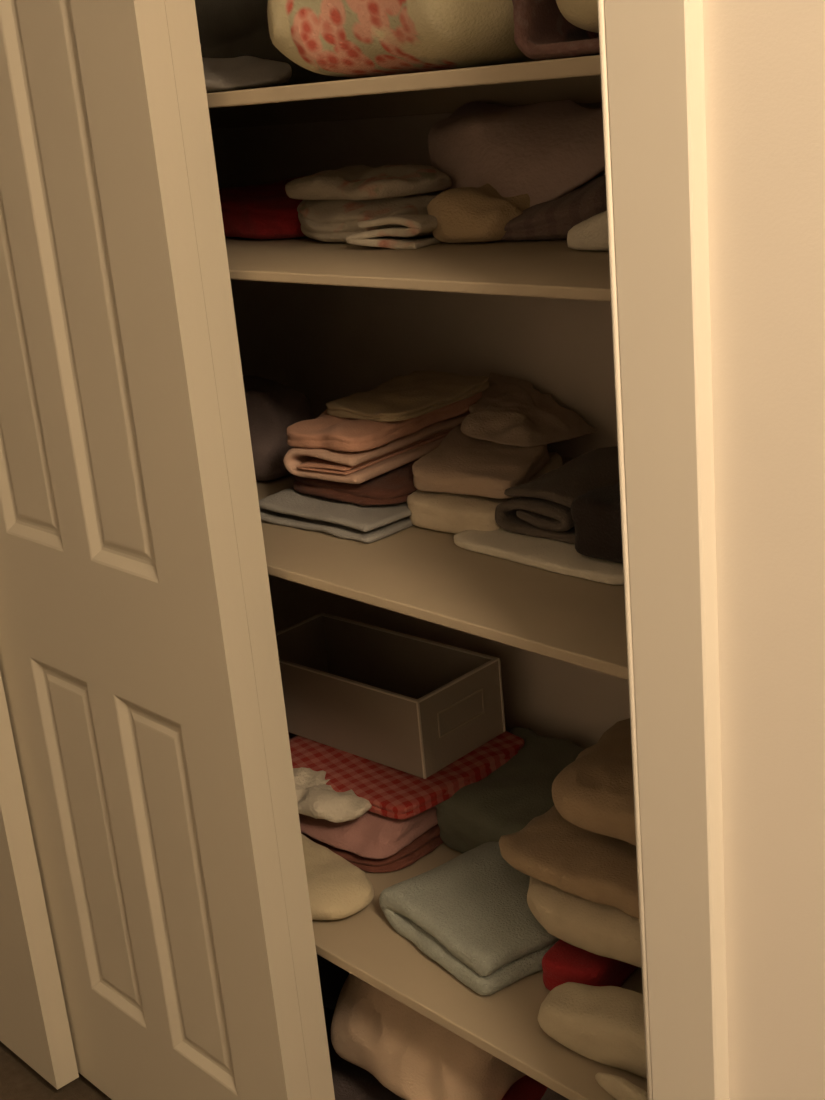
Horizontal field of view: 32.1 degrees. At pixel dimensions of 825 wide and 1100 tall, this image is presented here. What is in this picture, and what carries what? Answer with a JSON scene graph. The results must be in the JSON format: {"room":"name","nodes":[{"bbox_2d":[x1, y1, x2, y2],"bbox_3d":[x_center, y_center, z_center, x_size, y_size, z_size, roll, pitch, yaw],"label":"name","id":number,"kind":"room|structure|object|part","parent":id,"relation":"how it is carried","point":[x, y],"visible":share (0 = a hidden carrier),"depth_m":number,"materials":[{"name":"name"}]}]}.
{"room":"linen closet","nodes":[
{"label":"linen closet","id":0,"kind":"room"},
{"bbox_2d":[0,1041,111,1099],"bbox_3d":[-0.689,1.355,0.785,3.850,0.050,6.800,-21,24,-39],"label":"floor","id":1,"kind":"structure","parent":0,"point":[18,1080],"depth_m":2.24,"materials":[{"name":"brown wood"}]},
{"bbox_2d":[323,1006,404,1099],"bbox_3d":[0.004,0.742,2.147,0.417,0.138,0.798,-21,24,-39],"label":"folded blanket","id":2,"kind":"object","parent":1,"relation":"on","point":[351,1081],"visible":0.02,"depth_m":1.99,"materials":[{"name":"brown fabric"}]},
{"bbox_2d":[501,1075,547,1099],"bbox_3d":[0.178,0.707,1.879,0.334,0.077,0.209,-21,24,-39],"label":"folded blanket","id":3,"kind":"object","parent":2,"relation":"on","point":[526,1087],"visible":0.02,"depth_m":1.83,"materials":[{"name":"red fabric"}]},
{"bbox_2d":[331,973,525,1099],"bbox_3d":[0.041,0.580,1.879,0.238,0.202,0.312,-21,24,-39],"label":"pillow","id":4,"kind":"object","parent":3,"relation":"on","point":[413,1056],"visible":0.25,"depth_m":1.79,"materials":[{"name":"beige fabric"}]},
{"bbox_2d":[541,1088,568,1099],"bbox_3d":[0.355,0.760,1.655,0.330,0.348,0.398,-21,24,-39],"label":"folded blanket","id":5,"kind":"object","parent":1,"relation":"on","point":[549,1094],"visible":0.03,"depth_m":1.64,"materials":[{"name":"brown fabric"}]},
{"bbox_2d":[195,0,368,86],"bbox_3d":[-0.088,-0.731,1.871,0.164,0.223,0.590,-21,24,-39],"label":"wall","id":6,"kind":"structure","parent":0,"point":[227,28],"depth_m":1.94,"materials":[{"name":"beige paint"}]},
{"bbox_2d":[200,43,629,747],"bbox_3d":[0.033,-0.451,2.070,0.080,2.440,2.200,-21,24,-39],"label":"wall","id":7,"kind":"structure","parent":0,"point":[324,343],"depth_m":2.12,"materials":[{"name":"paint"}]},
{"bbox_2d":[207,55,601,128],"bbox_3d":[-0.202,-0.556,1.818,0.520,0.052,2.040,-21,24,-39],"label":"closet shelf","id":8,"kind":"object","parent":7,"relation":"attached to","point":[577,80],"visible":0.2,"depth_m":1.76,"materials":[{"name":"paint"}]},
{"bbox_2d":[202,56,291,92],"bbox_3d":[-0.235,-0.603,1.804,0.123,0.050,0.276,-13,19,-21],"label":"pillowcase","id":9,"kind":"object","parent":8,"relation":"on","point":[241,72],"visible":0.62,"depth_m":1.72,"materials":[{"name":"grey fabric"}]},
{"bbox_2d":[267,0,547,76],"bbox_3d":[0.034,-0.600,1.399,0.325,0.249,0.406,-21,24,-39],"label":"comforter","id":10,"kind":"object","parent":8,"relation":"on","point":[338,38],"visible":0.62,"depth_m":1.33,"materials":[{"name":"fabric"}]},
{"bbox_2d":[512,0,599,59],"bbox_3d":[0.239,-0.506,1.187,0.228,0.167,0.250,-21,24,-39],"label":"quilt","id":11,"kind":"object","parent":8,"relation":"on","point":[541,31],"visible":0.3,"depth_m":1.22,"materials":[{"name":"fabric"}]},
{"bbox_2d":[556,0,598,32],"bbox_3d":[0.285,-0.498,1.125,0.242,0.153,0.357,-21,24,-39],"label":"blanket","id":12,"kind":"object","parent":8,"relation":"on","point":[583,14],"visible":0.1,"depth_m":1.17,"materials":[{"name":"beige fabric"}]},
{"bbox_2d":[225,235,610,301],"bbox_3d":[-0.186,-0.388,1.874,0.520,0.052,2.040,-21,24,-39],"label":"closet shelf","id":13,"kind":"object","parent":7,"relation":"attached to","point":[526,268],"visible":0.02,"depth_m":1.40,"materials":[{"name":"paint"}]},
{"bbox_2d":[219,176,304,238],"bbox_3d":[-0.153,-0.446,1.856,0.217,0.062,0.251,-21,24,-39],"label":"folded cloth","id":14,"kind":"object","parent":13,"relation":"on","point":[262,211],"visible":0.34,"depth_m":1.76,"materials":[{"name":"red fabric"}]},
{"bbox_2d":[297,191,440,241],"bbox_3d":[-0.039,-0.396,1.686,0.154,0.053,0.206,-21,24,-39],"label":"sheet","id":15,"kind":"object","parent":13,"relation":"on","point":[322,220],"visible":0.48,"depth_m":1.63,"materials":[{"name":"beige fabric"}]},
{"bbox_2d":[285,164,451,200],"bbox_3d":[-0.049,-0.432,1.681,0.142,0.033,0.208,-21,24,-39],"label":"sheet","id":16,"kind":"object","parent":15,"relation":"on","point":[358,182],"visible":1,"depth_m":1.64,"materials":[{"name":"beige fabric"}]},
{"bbox_2d":[345,215,439,248],"bbox_3d":[-0.017,-0.349,1.566,0.109,0.035,0.053,5,21,30],"label":"pillowcase","id":17,"kind":"object","parent":13,"relation":"on","point":[415,224],"visible":0.99,"depth_m":1.55,"materials":[{"name":"white fabric"}]},
{"bbox_2d":[427,183,529,242],"bbox_3d":[0.083,-0.368,1.560,0.117,0.056,0.119,-21,24,-39],"label":"folded cloth","id":18,"kind":"object","parent":13,"relation":"on","point":[463,214],"visible":0.84,"depth_m":1.53,"materials":[{"name":"beige fabric"}]},
{"bbox_2d":[428,100,604,206],"bbox_3d":[0.133,-0.466,1.696,0.202,0.128,0.371,-11,19,-16],"label":"blanket","id":19,"kind":"object","parent":13,"relation":"on","point":[544,151],"visible":0.71,"depth_m":1.59,"materials":[{"name":"brown fabric"}]},
{"bbox_2d":[501,175,606,239],"bbox_3d":[0.184,-0.375,1.533,0.159,0.069,0.165,8,22,35],"label":"folded throw","id":20,"kind":"object","parent":13,"relation":"on","point":[553,219],"visible":0.45,"depth_m":1.47,"materials":[{"name":"brown fabric"}]},
{"bbox_2d":[567,211,608,250],"bbox_3d":[0.244,-0.328,1.365,0.131,0.073,0.175,-17,22,-32],"label":"folded cloth","id":21,"kind":"object","parent":13,"relation":"on","point":[591,234],"visible":0.2,"depth_m":1.37,"materials":[{"name":"beige fabric"}]},
{"bbox_2d":[256,416,627,679],"bbox_3d":[-0.156,-0.075,1.977,0.520,0.052,2.040,-21,24,-39],"label":"closet shelf","id":22,"kind":"object","parent":7,"relation":"attached to","point":[413,571],"visible":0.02,"depth_m":1.49,"materials":[{"name":"paint"}]},
{"bbox_2d":[243,375,314,480],"bbox_3d":[-0.222,-0.171,1.983,0.114,0.137,0.199,-21,24,-39],"label":"folded blanket","id":23,"kind":"object","parent":22,"relation":"on","point":[272,406],"visible":0.45,"depth_m":1.91,"materials":[{"name":"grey fabric"}]},
{"bbox_2d":[259,487,413,542],"bbox_3d":[-0.072,-0.057,1.765,0.176,0.029,0.210,-21,24,-39],"label":"folded cloth","id":24,"kind":"object","parent":22,"relation":"on","point":[287,507],"visible":0.52,"depth_m":1.71,"materials":[{"name":"grey fabric"}]},
{"bbox_2d":[293,458,419,504],"bbox_3d":[-0.028,-0.106,1.809,0.232,0.032,0.199,-21,24,-39],"label":"folded towel","id":25,"kind":"object","parent":24,"relation":"on","point":[394,486],"visible":0.3,"depth_m":1.72,"materials":[{"name":"red fabric"}]},
{"bbox_2d":[283,411,469,483],"bbox_3d":[-0.029,-0.141,1.808,0.124,0.039,0.281,9,23,37],"label":"folded towel","id":26,"kind":"object","parent":25,"relation":"on","point":[295,456],"visible":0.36,"depth_m":1.73,"materials":[{"name":"pink fabric"}]},
{"bbox_2d":[287,392,481,451],"bbox_3d":[-0.033,-0.171,1.796,0.135,0.028,0.278,8,23,36],"label":"folded towel","id":27,"kind":"object","parent":26,"relation":"on","point":[327,431],"visible":0.58,"depth_m":1.71,"materials":[{"name":"pink fabric"}]},
{"bbox_2d":[326,371,488,421],"bbox_3d":[-0.005,-0.195,1.796,0.132,0.020,0.203,10,23,38],"label":"folded cloth","id":28,"kind":"object","parent":27,"relation":"on","point":[417,393],"visible":1,"depth_m":1.76,"materials":[{"name":"beige fabric"}]},
{"bbox_2d":[407,452,561,533],"bbox_3d":[0.092,-0.078,1.759,0.138,0.043,0.273,3,20,24],"label":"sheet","id":29,"kind":"object","parent":22,"relation":"on","point":[438,511],"visible":0.33,"depth_m":1.66,"materials":[{"name":"beige fabric"}]},
{"bbox_2d":[412,425,548,498],"bbox_3d":[0.085,-0.109,1.730,0.144,0.039,0.207,2,20,22],"label":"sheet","id":30,"kind":"object","parent":29,"relation":"on","point":[461,463],"visible":0.91,"depth_m":1.68,"materials":[{"name":"beige fabric"}]},
{"bbox_2d":[461,372,596,446],"bbox_3d":[0.122,-0.174,1.843,0.202,0.060,0.222,-21,24,-39],"label":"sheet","id":31,"kind":"object","parent":30,"relation":"on","point":[510,411],"visible":0.93,"depth_m":1.80,"materials":[{"name":"beige fabric"}]},
{"bbox_2d":[454,528,623,584],"bbox_3d":[0.188,-0.011,1.581,0.178,0.012,0.263,-21,24,-39],"label":"folded cloth","id":32,"kind":"object","parent":22,"relation":"on","point":[551,555],"visible":0.3,"depth_m":1.54,"materials":[{"name":"beige fabric"}]},
{"bbox_2d":[495,446,618,543],"bbox_3d":[0.207,-0.066,1.634,0.144,0.058,0.210,10,23,39],"label":"rolled towel","id":33,"kind":"object","parent":32,"relation":"on","point":[542,509],"visible":0.54,"depth_m":1.58,"materials":[{"name":"grey fabric"}]},
{"bbox_2d":[571,483,622,563],"bbox_3d":[0.261,-0.033,1.487,0.132,0.074,0.163,-21,24,-39],"label":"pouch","id":34,"kind":"object","parent":32,"relation":"on","point":[596,513],"visible":0.25,"depth_m":1.48,"materials":[{"name":"black fabric"}]},
{"bbox_2d":[312,843,646,1099],"bbox_3d":[-0.112,0.395,2.131,0.520,0.052,2.040,-21,24,-39],"label":"closet shelf","id":35,"kind":"object","parent":7,"relation":"attached to","point":[504,1024],"visible":0.02,"depth_m":1.64,"materials":[{"name":"paint"}]},
{"bbox_2d":[301,834,373,919],"bbox_3d":[-0.153,0.424,1.889,0.119,0.050,0.256,-21,24,-39],"label":"knitted blanket","id":36,"kind":"object","parent":35,"relation":"on","point":[338,889],"visible":0.34,"depth_m":1.82,"materials":[{"name":"beige fabric"}]},
{"bbox_2d":[301,824,443,872],"bbox_3d":[-0.112,0.341,2.156,0.318,0.034,0.521,-21,24,-39],"label":"folded blanket","id":37,"kind":"object","parent":35,"relation":"on","point":[430,840],"visible":0.05,"depth_m":1.93,"materials":[{"name":"pink fabric"}]},
{"bbox_2d":[288,732,437,858],"bbox_3d":[-0.085,0.312,2.107,0.319,0.057,0.417,-21,24,-39],"label":"folded cloth","id":38,"kind":"object","parent":37,"relation":"on","point":[371,835],"visible":0.12,"depth_m":1.92,"materials":[{"name":"pink fabric"}]},
{"bbox_2d":[293,767,371,822],"bbox_3d":[-0.158,0.326,1.970,0.252,0.036,0.100,6,21,32],"label":"doily","id":39,"kind":"object","parent":38,"relation":"on","point":[316,799],"visible":0.41,"depth_m":1.91,"materials":[{"name":"fabric"}]},
{"bbox_2d":[289,731,523,819],"bbox_3d":[-0.034,0.290,2.049,0.286,0.024,0.308,-21,24,-39],"label":"tablecloth","id":40,"kind":"object","parent":38,"relation":"on","point":[393,793],"visible":0.39,"depth_m":1.97,"materials":[{"name":"red fabric"}]},
{"bbox_2d":[276,612,504,778],"bbox_3d":[-0.063,0.204,2.098,0.364,0.115,0.173,11,25,41],"label":"storage box","id":41,"kind":"object","parent":40,"relation":"on","point":[413,705],"visible":0.79,"depth_m":2.04,"materials":[{"name":"beige cardboard"}]},
{"bbox_3d":[-0.194,0.179,2.216,0.004,0.112,0.162,11,25,41],"label":"panel","id":42,"kind":"part","parent":41,"relation":"part of","materials":[{"name":"beige cardboard"}]},
{"bbox_3d":[-0.119,0.230,2.042,0.360,0.112,0.004,11,25,41],"label":"panel","id":43,"kind":"part","parent":41,"relation":"part of","materials":[{"name":"beige cardboard"}]},
{"bbox_3d":[-0.007,0.182,2.155,0.360,0.112,0.004,11,25,41],"label":"panel","id":44,"kind":"part","parent":41,"relation":"part of","materials":[{"name":"beige cardboard"}]},
{"bbox_3d":[0.068,0.232,1.981,0.004,0.112,0.162,11,25,41],"label":"panel","id":45,"kind":"part","parent":41,"relation":"part of","materials":[{"name":"beige cardboard"}]},
{"bbox_2d":[379,842,558,994],"bbox_3d":[0.092,0.441,1.753,0.191,0.060,0.230,-17,21,-32],"label":"folded towel","id":46,"kind":"object","parent":35,"relation":"on","point":[470,913],"visible":0.9,"depth_m":1.70,"materials":[{"name":"grey fabric"}]},
{"bbox_2d":[527,876,641,967],"bbox_3d":[0.342,0.392,1.612,0.422,0.070,0.267,6,21,30],"label":"pillow","id":47,"kind":"object","parent":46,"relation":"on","point":[599,929],"visible":0.12,"depth_m":1.57,"materials":[{"name":"beige fabric"}]},
{"bbox_2d":[499,805,638,918],"bbox_3d":[0.332,0.333,1.612,0.293,0.049,0.425,-21,24,-39],"label":"cushion","id":48,"kind":"object","parent":47,"relation":"on","point":[550,849],"visible":0.24,"depth_m":1.61,"materials":[{"name":"brown fabric"}]},
{"bbox_2d":[552,718,635,845],"bbox_3d":[0.380,0.273,1.606,0.429,0.065,0.271,7,22,34],"label":"cushion","id":49,"kind":"object","parent":48,"relation":"on","point":[594,793],"visible":0.3,"depth_m":1.61,"materials":[{"name":"brown fabric"}]},
{"bbox_2d":[436,726,585,853],"bbox_3d":[0.180,0.347,1.949,0.231,0.100,0.287,-21,24,-39],"label":"folded towel","id":50,"kind":"object","parent":35,"relation":"on","point":[490,808],"visible":0.3,"depth_m":1.92,"materials":[{"name":"grey fabric"}]},
{"bbox_2d":[542,939,637,990],"bbox_3d":[0.213,0.467,1.655,0.079,0.050,0.134,9,23,37],"label":"folded cloth","id":51,"kind":"object","parent":35,"relation":"on","point":[564,962],"visible":0.37,"depth_m":1.61,"materials":[{"name":"red fabric"}]},
{"bbox_2d":[537,982,646,1078],"bbox_3d":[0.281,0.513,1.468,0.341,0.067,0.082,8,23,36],"label":"pillow","id":52,"kind":"object","parent":35,"relation":"on","point":[603,1024],"visible":0.43,"depth_m":1.50,"materials":[{"name":"beige fabric"}]},
{"bbox_2d":[595,1072,647,1099],"bbox_3d":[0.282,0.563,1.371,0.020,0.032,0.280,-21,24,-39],"label":"pillow","id":53,"kind":"object","parent":35,"relation":"on","point":[620,1088],"visible":0.92,"depth_m":1.44,"materials":[{"name":"beige fabric"}]},
{"bbox_2d":[703,0,824,1099],"bbox_3d":[0.072,-0.157,1.162,0.100,2.440,6.800,-21,24,-39],"label":"wall","id":54,"kind":"structure","parent":0,"point":[764,60],"depth_m":0.95,"materials":[{"name":"paint"}]},
{"bbox_2d":[0,672,78,1089],"bbox_3d":[-0.832,-0.193,2.105,0.038,2.027,0.623,-21,24,-39],"label":"door","id":55,"kind":"structure","parent":54,"relation":"in","point":[34,1025],"depth_m":2.14,"materials":[{"name":"paint"}]},
{"bbox_2d":[0,0,310,1099],"bbox_3d":[-0.409,-0.108,1.725,0.034,2.027,0.589,-21,24,-39],"label":"door","id":56,"kind":"structure","parent":54,"relation":"in","point":[127,669],"depth_m":1.68,"materials":[{"name":"paint"}]},
{"bbox_2d":[164,0,334,1099],"bbox_3d":[-0.385,-0.118,1.748,0.035,2.027,0.592,-21,24,-39],"label":"door","id":57,"kind":"structure","parent":54,"relation":"in","point":[181,16],"depth_m":1.55,"materials":[{"name":"paint"}]},
{"bbox_2d":[597,0,728,1099],"bbox_3d":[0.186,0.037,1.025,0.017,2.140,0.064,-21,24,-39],"label":"trim","id":58,"kind":"structure","parent":54,"relation":"attached to","point":[655,48],"depth_m":0.99,"materials":[{"name":"white paint"}]}
]}

